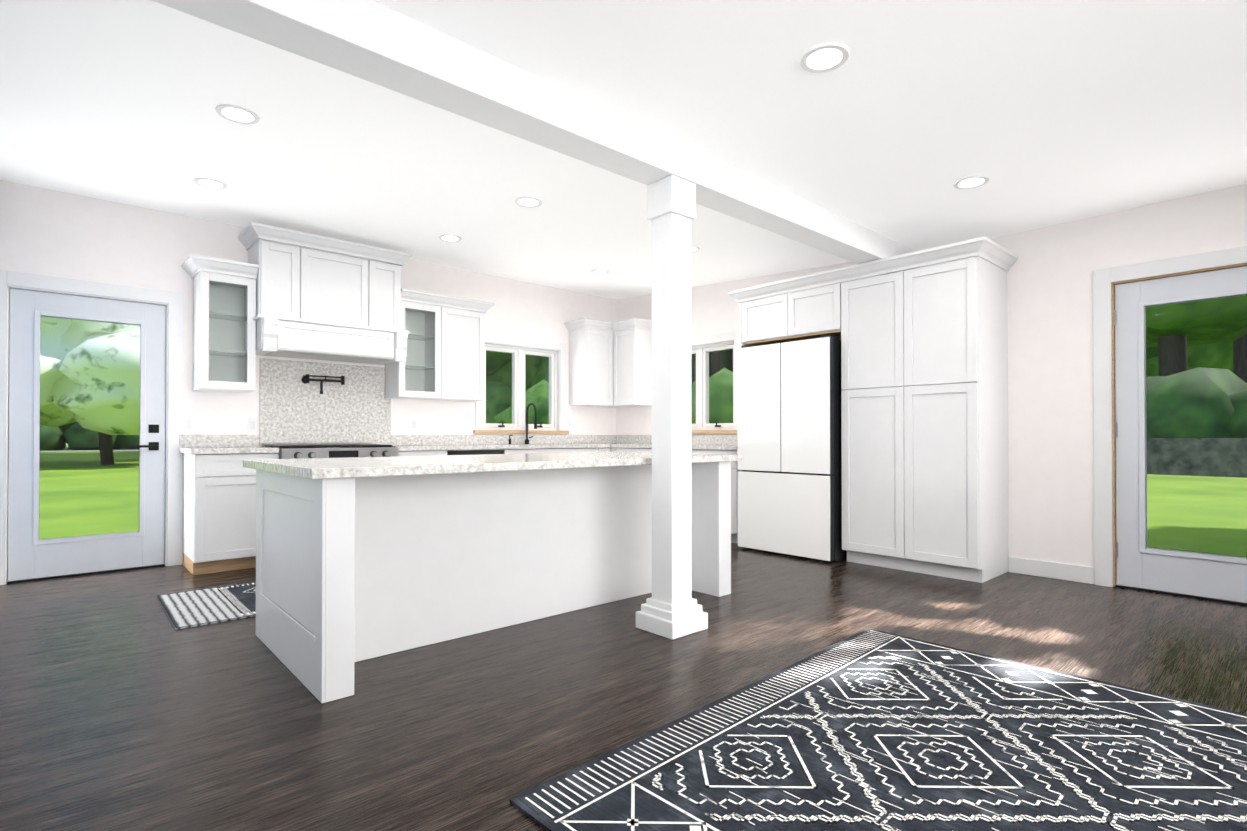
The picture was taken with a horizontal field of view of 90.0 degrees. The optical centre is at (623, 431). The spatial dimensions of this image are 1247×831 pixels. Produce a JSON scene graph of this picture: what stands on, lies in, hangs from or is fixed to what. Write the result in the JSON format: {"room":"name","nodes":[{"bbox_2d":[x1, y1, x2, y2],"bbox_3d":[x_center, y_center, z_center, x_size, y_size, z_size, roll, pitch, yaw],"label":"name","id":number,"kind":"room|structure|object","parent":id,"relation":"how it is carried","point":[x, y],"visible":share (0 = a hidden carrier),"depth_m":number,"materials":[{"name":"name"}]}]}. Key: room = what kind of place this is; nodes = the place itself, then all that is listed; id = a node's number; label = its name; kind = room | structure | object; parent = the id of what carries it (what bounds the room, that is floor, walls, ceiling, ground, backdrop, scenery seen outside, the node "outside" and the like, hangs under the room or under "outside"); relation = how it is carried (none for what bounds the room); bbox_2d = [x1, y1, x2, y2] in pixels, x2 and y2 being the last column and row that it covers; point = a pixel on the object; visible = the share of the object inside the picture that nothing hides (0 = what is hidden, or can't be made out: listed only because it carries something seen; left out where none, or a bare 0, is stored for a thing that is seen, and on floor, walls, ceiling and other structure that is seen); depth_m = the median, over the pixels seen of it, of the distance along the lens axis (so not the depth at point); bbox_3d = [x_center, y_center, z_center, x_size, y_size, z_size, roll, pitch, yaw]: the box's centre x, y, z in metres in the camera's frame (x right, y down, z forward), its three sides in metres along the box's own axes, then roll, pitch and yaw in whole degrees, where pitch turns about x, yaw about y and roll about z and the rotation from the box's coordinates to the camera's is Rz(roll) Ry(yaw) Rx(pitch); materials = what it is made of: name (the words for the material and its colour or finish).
{"room":"kitchen","nodes":[
{"label":"kitchen","id":0,"kind":"room"},
{"bbox_2d":[0,180,615,447],"bbox_3d":[-2.229,-0.358,6.131,5.905,2.820,0.160,0,-1,-42],"label":"wall","id":1,"kind":"structure","parent":0,"point":[48,232],"depth_m":4.98,"materials":[{"name":"paint"}]},
{"bbox_2d":[8,288,165,580],"bbox_3d":[-3.888,0.022,4.560,0.866,2.009,0.112,0,-1,-42],"label":"door","id":2,"kind":"structure","parent":1,"relation":"in","point":[31,555],"depth_m":4.49,"materials":[{"name":"paint"}]},
{"bbox_2d":[0,270,183,584],"bbox_3d":[-3.907,-0.026,4.609,1.053,2.135,0.178,0,-1,-42],"label":"door frame","id":3,"kind":"structure","parent":1,"relation":"attached to","point":[172,302],"depth_m":4.74,"materials":[{"name":"paint"}]},
{"bbox_2d":[183,417,193,431],"bbox_3d":[-3.440,-0.056,4.929,0.070,0.116,0.007,0,-1,-42],"label":"switch plate","id":4,"kind":"object","parent":1,"relation":"attached to","point":[188,424],"visible":1,"depth_m":4.93,"materials":[{"name":"paint"}]},
{"bbox_2d":[248,418,256,431],"bbox_3d":[-3.109,-0.054,5.227,0.070,0.116,0.007,0,-1,-42],"label":"switch plate","id":5,"kind":"object","parent":1,"relation":"attached to","point":[252,424],"visible":1,"depth_m":5.22,"materials":[{"name":"paint"}]},
{"bbox_2d":[255,390,394,452],"bbox_3d":[-2.653,-0.064,5.625,1.110,0.506,0.020,0,-1,-42],"label":"backsplash","id":6,"kind":"structure","parent":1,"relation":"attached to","point":[356,408],"depth_m":5.58,"materials":[{"name":"stone"}]},
{"bbox_2d":[301,374,344,393],"bbox_3d":[-2.648,-0.415,5.516,0.339,0.175,0.150,0,-1,-42],"label":"pot filler faucet","id":7,"kind":"object","parent":6,"relation":"attached to","point":[305,379],"visible":1,"depth_m":5.47,"materials":[{"name":"black metal"}]},
{"bbox_2d":[501,403,549,444],"bbox_3d":[-0.938,-0.089,6.791,0.760,0.456,0.461,0,-1,-42],"label":"faucet","id":8,"kind":"object","parent":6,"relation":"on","point":[527,425],"visible":1,"depth_m":6.84,"materials":[{"name":"metal"}]},
{"bbox_2d":[238,222,412,364],"bbox_3d":[-2.526,-1.118,5.378,1.284,0.990,0.567,0,-1,-42],"label":"range hood","id":9,"kind":"object","parent":1,"relation":"attached to","point":[317,304],"visible":1,"depth_m":5.21,"materials":[{"name":"paint"}]},
{"bbox_2d":[411,419,417,430],"bbox_3d":[-2.067,-0.068,6.162,0.070,0.116,0.007,0,-1,-42],"label":"switch plate","id":10,"kind":"object","parent":1,"relation":"attached to","point":[414,424],"visible":1,"depth_m":6.16,"materials":[{"name":"paint"}]},
{"bbox_2d":[182,254,651,407],"bbox_3d":[-1.523,-0.810,6.126,4.539,0.985,0.789,0,-1,-42],"label":"wall cabinets","id":11,"kind":"object","parent":1,"relation":"attached to","point":[445,360],"visible":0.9,"depth_m":6.09,"materials":[{"name":"paint"}]},
{"bbox_2d":[473,334,568,433],"bbox_3d":[-1.160,-0.513,7.041,1.230,1.067,0.175,0,-1,-42],"label":"window","id":12,"kind":"structure","parent":1,"relation":"in","point":[519,349],"depth_m":7.06,"materials":[{"name":"paint"}]},
{"bbox_2d":[567,420,571,429],"bbox_3d":[-0.645,-0.079,7.437,0.070,0.116,0.007,0,-1,-42],"label":"switch plate","id":13,"kind":"object","parent":1,"relation":"attached to","point":[569,424],"visible":1,"depth_m":7.43,"materials":[{"name":"paint"}]},
{"bbox_2d":[0,543,1246,830],"bbox_3d":[0.896,1.058,2.638,5.905,0.060,9.520,0,-1,-42],"label":"floor","id":14,"kind":"structure","parent":0,"point":[124,705],"depth_m":2.55,"materials":[{"name":"brown wood"}]},
{"bbox_2d":[157,582,255,629],"bbox_3d":[-2.054,1.032,4.088,1.540,0.008,0.900,0,-1,-42],"label":"rug","id":15,"kind":"object","parent":14,"relation":"on","point":[189,609],"visible":0.29,"depth_m":3.68,"materials":[{"name":"white fabric"}]},
{"bbox_2d":[183,453,278,574],"bbox_3d":[-3.061,0.605,4.852,0.538,0.874,0.617,0,-1,-42],"label":"base cabinet","id":16,"kind":"object","parent":14,"relation":"on","point":[219,512],"depth_m":4.59,"materials":[{"name":"paint"}]},
{"bbox_2d":[262,443,397,458],"bbox_3d":[-2.471,0.568,5.283,0.902,0.933,0.717,0,-1,-42],"label":"stove","id":17,"kind":"object","parent":14,"relation":"on","point":[311,450],"visible":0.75,"depth_m":5.09,"materials":[{"name":"metal"}]},
{"bbox_2d":[398,450,450,455],"bbox_3d":[-2.003,0.612,5.802,0.479,0.874,0.617,0,-1,-42],"label":"base cabinet","id":18,"kind":"object","parent":14,"relation":"on","point":[428,452],"depth_m":5.59,"materials":[{"name":"paint"}]},
{"bbox_2d":[451,449,510,454],"bbox_3d":[-1.578,0.615,6.183,0.661,0.874,0.617,0,-1,-42],"label":"dishwasher","id":19,"kind":"object","parent":14,"relation":"on","point":[489,451],"depth_m":5.96,"materials":[{"name":"paint"}]},
{"bbox_2d":[256,463,730,702],"bbox_3d":[-0.595,0.609,3.580,2.458,0.850,1.110,0,-1,-42],"label":"kitchen island","id":20,"kind":"object","parent":14,"relation":"on","point":[360,558],"depth_m":3.08,"materials":[{"name":"paint"}]},
{"bbox_2d":[243,451,741,478],"bbox_3d":[-0.588,0.165,3.576,2.550,0.038,1.190,0,-1,-42],"label":"island countertop","id":21,"kind":"structure","parent":20,"relation":"on","point":[348,467],"depth_m":2.95,"materials":[{"name":"white stone"}]},
{"bbox_2d":[511,448,598,453],"bbox_3d":[-0.931,0.619,6.763,1.201,0.874,0.617,0,-1,-42],"label":"base cabinet","id":22,"kind":"object","parent":14,"relation":"on","point":[551,450],"depth_m":6.55,"materials":[{"name":"paint"}]},
{"bbox_2d":[599,448,606,451],"bbox_3d":[-0.094,0.624,7.460,0.618,0.874,0.697,0,-1,-42],"label":"base cabinet","id":23,"kind":"object","parent":14,"relation":"on","point":[600,449],"depth_m":6.98,"materials":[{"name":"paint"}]},
{"bbox_2d":[607,447,651,451],"bbox_3d":[0.416,0.620,6.891,0.618,0.874,0.989,0,-1,-42],"label":"base cabinet","id":24,"kind":"object","parent":14,"relation":"on","point":[610,449],"depth_m":6.82,"materials":[{"name":"paint"}]},
{"bbox_2d":[636,175,707,639],"bbox_3d":[0.252,-0.136,3.278,0.270,2.333,0.270,0,-1,-42],"label":"post","id":25,"kind":"object","parent":14,"relation":"on","point":[671,608],"visible":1,"depth_m":3.22,"materials":[{"name":"paint"}]},
{"bbox_2d":[692,449,739,543],"bbox_3d":[0.969,0.615,6.275,0.618,0.874,0.911,0,-1,-42],"label":"base cabinet","id":26,"kind":"object","parent":14,"relation":"on","point":[734,464],"depth_m":5.77,"materials":[{"name":"paint"}]},
{"bbox_2d":[737,335,846,561],"bbox_3d":[1.585,0.140,5.486,0.704,1.814,0.910,0,-1,-42],"label":"fridge","id":27,"kind":"object","parent":14,"relation":"on","point":[789,446],"visible":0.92,"depth_m":5.17,"materials":[{"name":"white metal"}]},
{"bbox_2d":[728,236,1017,582],"bbox_3d":[1.934,-0.121,5.150,0.689,2.331,2.146,0,-1,-42],"label":"pantry","id":28,"kind":"object","parent":14,"relation":"on","point":[924,395],"visible":0.96,"depth_m":4.55,"materials":[{"name":"paint"}]},
{"bbox_2d":[509,628,1246,830],"bbox_3d":[1.537,1.012,1.378,2.200,0.011,3.050,0,-1,-44],"label":"rug","id":29,"kind":"object","parent":14,"relation":"on","point":[868,729],"visible":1,"depth_m":1.93,"materials":[{"name":"black fabric"}]},
{"bbox_2d":[0,0,1246,298],"bbox_3d":[0.896,-1.663,2.657,5.589,0.360,9.204,0,-1,-42],"label":"ceiling","id":30,"kind":"structure","parent":0,"point":[901,120],"depth_m":3.06,"materials":[{"name":"paint"}]},
{"bbox_2d":[193,178,226,189],"bbox_3d":[-2.740,-1.650,4.138,0.190,0.018,0.190,0,-1,-42],"label":"recessed light","id":31,"kind":"object","parent":30,"relation":"in","point":[211,183],"visible":0.94,"depth_m":4.13,"materials":[{"name":"paint"}]},
{"bbox_2d":[215,104,259,124],"bbox_3d":[-1.917,-1.581,3.101,0.190,0.018,0.190,0,-1,-42],"label":"recessed light","id":32,"kind":"object","parent":30,"relation":"in","point":[237,114],"visible":0.96,"depth_m":3.10,"materials":[{"name":"paint"}]},
{"bbox_2d":[439,234,461,241],"bbox_3d":[-1.467,-1.642,5.279,0.190,0.018,0.190,0,-1,-42],"label":"recessed light","id":33,"kind":"object","parent":30,"relation":"in","point":[449,238],"visible":0.96,"depth_m":5.28,"materials":[{"name":"paint"}]},
{"bbox_2d":[514,197,541,207],"bbox_3d":[-0.651,-1.574,4.264,0.190,0.018,0.190,0,-1,-42],"label":"recessed light","id":34,"kind":"object","parent":30,"relation":"in","point":[529,202],"visible":0.9,"depth_m":4.26,"materials":[{"name":"paint"}]},
{"bbox_2d":[151,0,920,273],"bbox_3d":[0.295,-1.425,3.325,5.581,0.245,0.200,0,-1,-42],"label":"beam","id":35,"kind":"structure","parent":30,"relation":"attached to","point":[371,41],"depth_m":2.56,"materials":[{"name":"paint"}]},
{"bbox_2d":[591,269,608,274],"bbox_3d":[-0.239,-1.633,6.367,0.190,0.018,0.190,0,-1,-42],"label":"recessed light","id":36,"kind":"object","parent":30,"relation":"in","point":[599,272],"visible":0.9,"depth_m":6.37,"materials":[{"name":"paint"}]},
{"bbox_2d":[691,246,699,252],"bbox_3d":[0.562,-1.566,5.339,0.190,0.018,0.190,0,-1,-42],"label":"recessed light","id":37,"kind":"object","parent":30,"relation":"in","point":[694,249],"visible":0.35,"depth_m":5.33,"materials":[{"name":"paint"}]},
{"bbox_2d":[799,42,849,72],"bbox_3d":[0.796,-1.483,2.472,0.190,0.018,0.190,0,-1,-42],"label":"recessed light","id":38,"kind":"object","parent":30,"relation":"in","point":[824,57],"visible":0.98,"depth_m":2.46,"materials":[{"name":"paint"}]},
{"bbox_2d":[953,175,989,188],"bbox_3d":[2.051,-1.474,3.678,0.190,0.018,0.190,0,-1,-42],"label":"recessed light","id":39,"kind":"object","parent":30,"relation":"in","point":[971,182],"visible":0.96,"depth_m":3.67,"materials":[{"name":"paint"}]},
{"bbox_2d":[616,184,1246,571],"bbox_3d":[3.088,-0.369,4.506,0.160,2.820,9.360,0,-1,-42],"label":"wall","id":40,"kind":"structure","parent":0,"point":[1050,406],"depth_m":4.41,"materials":[{"name":"paint"}]},
{"bbox_2d":[691,330,738,432],"bbox_3d":[0.850,-0.514,6.946,0.175,1.067,1.270,0,-1,-42],"label":"window","id":41,"kind":"structure","parent":40,"relation":"in","point":[702,347],"depth_m":6.86,"materials":[{"name":"paint"}]},
{"bbox_2d":[1009,557,1093,583],"bbox_3d":[3.031,0.982,4.431,0.014,0.114,0.514,0,-1,-42],"label":"baseboard","id":42,"kind":"structure","parent":40,"relation":"attached to","point":[1068,572],"depth_m":4.41,"materials":[{"name":"paint"}]},
{"bbox_2d":[1093,246,1246,605],"bbox_3d":[3.624,-0.031,3.890,0.178,2.135,1.090,0,-1,-42],"label":"door frame","id":43,"kind":"structure","parent":40,"relation":"attached to","point":[1106,281],"depth_m":4.18,"materials":[{"name":"paint"}]},
{"bbox_2d":[1114,266,1246,602],"bbox_3d":[3.583,0.018,3.861,0.112,2.009,0.878,0,-1,-42],"label":"door","id":44,"kind":"structure","parent":40,"relation":"in","point":[1140,563],"depth_m":4.07,"materials":[{"name":"paint"}]},
{"label":"outside","id":45,"kind":"structure","parent":0,"visible":0},
{"bbox_2d":[39,444,1246,556],"bbox_3d":[-5.293,-8.740,35.577,180.000,20.200,160.000,0,-1,-42],"label":"ground","id":46,"kind":"structure","parent":45,"point":[109,493],"depth_m":10.09,"materials":[{"name":"green plant"}]},
{"bbox_2d":[40,424,65,450],"bbox_3d":[-44.175,0.512,46.145,4.374,3.197,4.389,0,-1,-42],"label":"tree","id":47,"kind":"object","parent":46,"relation":"on","point":[51,434],"depth_m":46.08,"materials":[{"name":"green plant"}]},
{"bbox_2d":[58,422,76,448],"bbox_3d":[-47.940,-6.643,52.833,9.958,16.666,12.616,0,-1,-42],"label":"tree","id":48,"kind":"object","parent":46,"relation":"on","point":[66,427],"depth_m":51.23,"materials":[{"name":"green plant"}]},
{"bbox_2d":[40,316,139,464],"bbox_3d":[-19.861,-3.329,23.737,9.621,9.640,10.259,0,-1,-42],"label":"tree","id":49,"kind":"object","parent":46,"relation":"on","point":[74,359],"depth_m":20.62,"materials":[{"name":"green plant"}]},
{"bbox_2d":[62,422,118,449],"bbox_3d":[-40.898,0.372,48.158,4.006,2.703,4.137,0,-1,-42],"label":"bush","id":50,"kind":"object","parent":46,"relation":"on","point":[85,438],"depth_m":46.64,"materials":[{"name":"green plant"}]},
{"bbox_2d":[116,435,139,449],"bbox_3d":[-38.603,0.396,50.952,5.422,3.747,4.856,0,-1,-42],"label":"tree","id":51,"kind":"object","parent":46,"relation":"on","point":[123,443],"depth_m":48.64,"materials":[{"name":"green plant"}]},
{"bbox_2d":[486,381,511,422],"bbox_3d":[-7.328,-1.114,33.655,4.045,3.466,4.172,0,-1,-42],"label":"tree","id":52,"kind":"object","parent":46,"relation":"on","point":[496,394],"depth_m":32.39,"materials":[{"name":"green plant"}]},
{"bbox_2d":[486,351,548,390],"bbox_3d":[-6.054,-7.768,38.770,12.792,16.364,11.425,0,-1,-42],"label":"tree","id":53,"kind":"object","parent":46,"relation":"on","point":[539,362],"depth_m":35.37,"materials":[{"name":"green plant"}]},
{"bbox_2d":[493,380,548,427],"bbox_3d":[-3.050,-0.659,24.042,3.718,2.712,3.161,0,-1,-42],"label":"tree","id":54,"kind":"object","parent":46,"relation":"on","point":[541,404],"depth_m":23.02,"materials":[{"name":"green plant"}]},
{"bbox_2d":[691,352,710,385],"bbox_3d":[1.547,-10.647,38.032,13.578,17.240,11.459,0,-1,-42],"label":"tree","id":55,"kind":"object","parent":46,"relation":"on","point":[693,366],"depth_m":38.73,"materials":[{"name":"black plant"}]},
{"bbox_2d":[691,368,732,423],"bbox_3d":[4.136,-1.101,24.969,3.761,2.967,3.931,0,-1,-42],"label":"tree","id":56,"kind":"object","parent":46,"relation":"on","point":[727,396],"depth_m":23.61,"materials":[{"name":"green plant"}]},
{"bbox_2d":[711,351,719,375],"bbox_3d":[5.242,-10.251,40.776,10.663,16.958,10.390,0,-1,-42],"label":"tree","id":57,"kind":"object","parent":46,"relation":"on","point":[714,368],"depth_m":39.65,"materials":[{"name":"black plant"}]},
{"bbox_2d":[720,349,732,371],"bbox_3d":[10.390,-10.783,45.589,10.298,17.798,12.773,0,-1,-42],"label":"tree","id":58,"kind":"object","parent":46,"relation":"on","point":[726,364],"depth_m":43.73,"materials":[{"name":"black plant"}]},
{"bbox_2d":[1146,347,1157,358],"bbox_3d":[19.082,-8.050,26.550,12.461,19.109,12.456,0,-1,-42],"label":"tree","id":59,"kind":"object","parent":46,"relation":"on","point":[1151,351],"depth_m":23.66,"materials":[{"name":"green plant"}]},
{"bbox_2d":[1146,342,1246,439],"bbox_3d":[24.087,-6.312,22.487,19.947,17.301,49.033,0,-1,-42],"label":"bushes","id":60,"kind":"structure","parent":46,"relation":"on","point":[1190,418],"depth_m":18.02,"materials":[{"name":"green plant"}]},
{"bbox_2d":[1146,295,1246,375],"bbox_3d":[17.545,-7.480,20.315,10.994,17.895,9.910,0,-1,-42],"label":"tree","id":61,"kind":"object","parent":46,"relation":"on","point":[1190,323],"depth_m":18.83,"materials":[{"name":"green plant"}]},
{"bbox_2d":[1147,438,1246,477],"bbox_3d":[21.687,0.714,11.351,0.700,1.150,36.000,0,-1,-42],"label":"wall","id":62,"kind":"structure","parent":46,"relation":"on","point":[1186,466],"depth_m":17.26,"materials":[{"name":"grey stone"}]},
{"bbox_2d":[1187,334,1246,382],"bbox_3d":[20.688,-9.254,18.811,12.695,21.405,12.221,0,-1,-42],"label":"tree","id":63,"kind":"object","parent":46,"relation":"on","point":[1241,352],"depth_m":20.13,"materials":[{"name":"green plant"}]}
]}

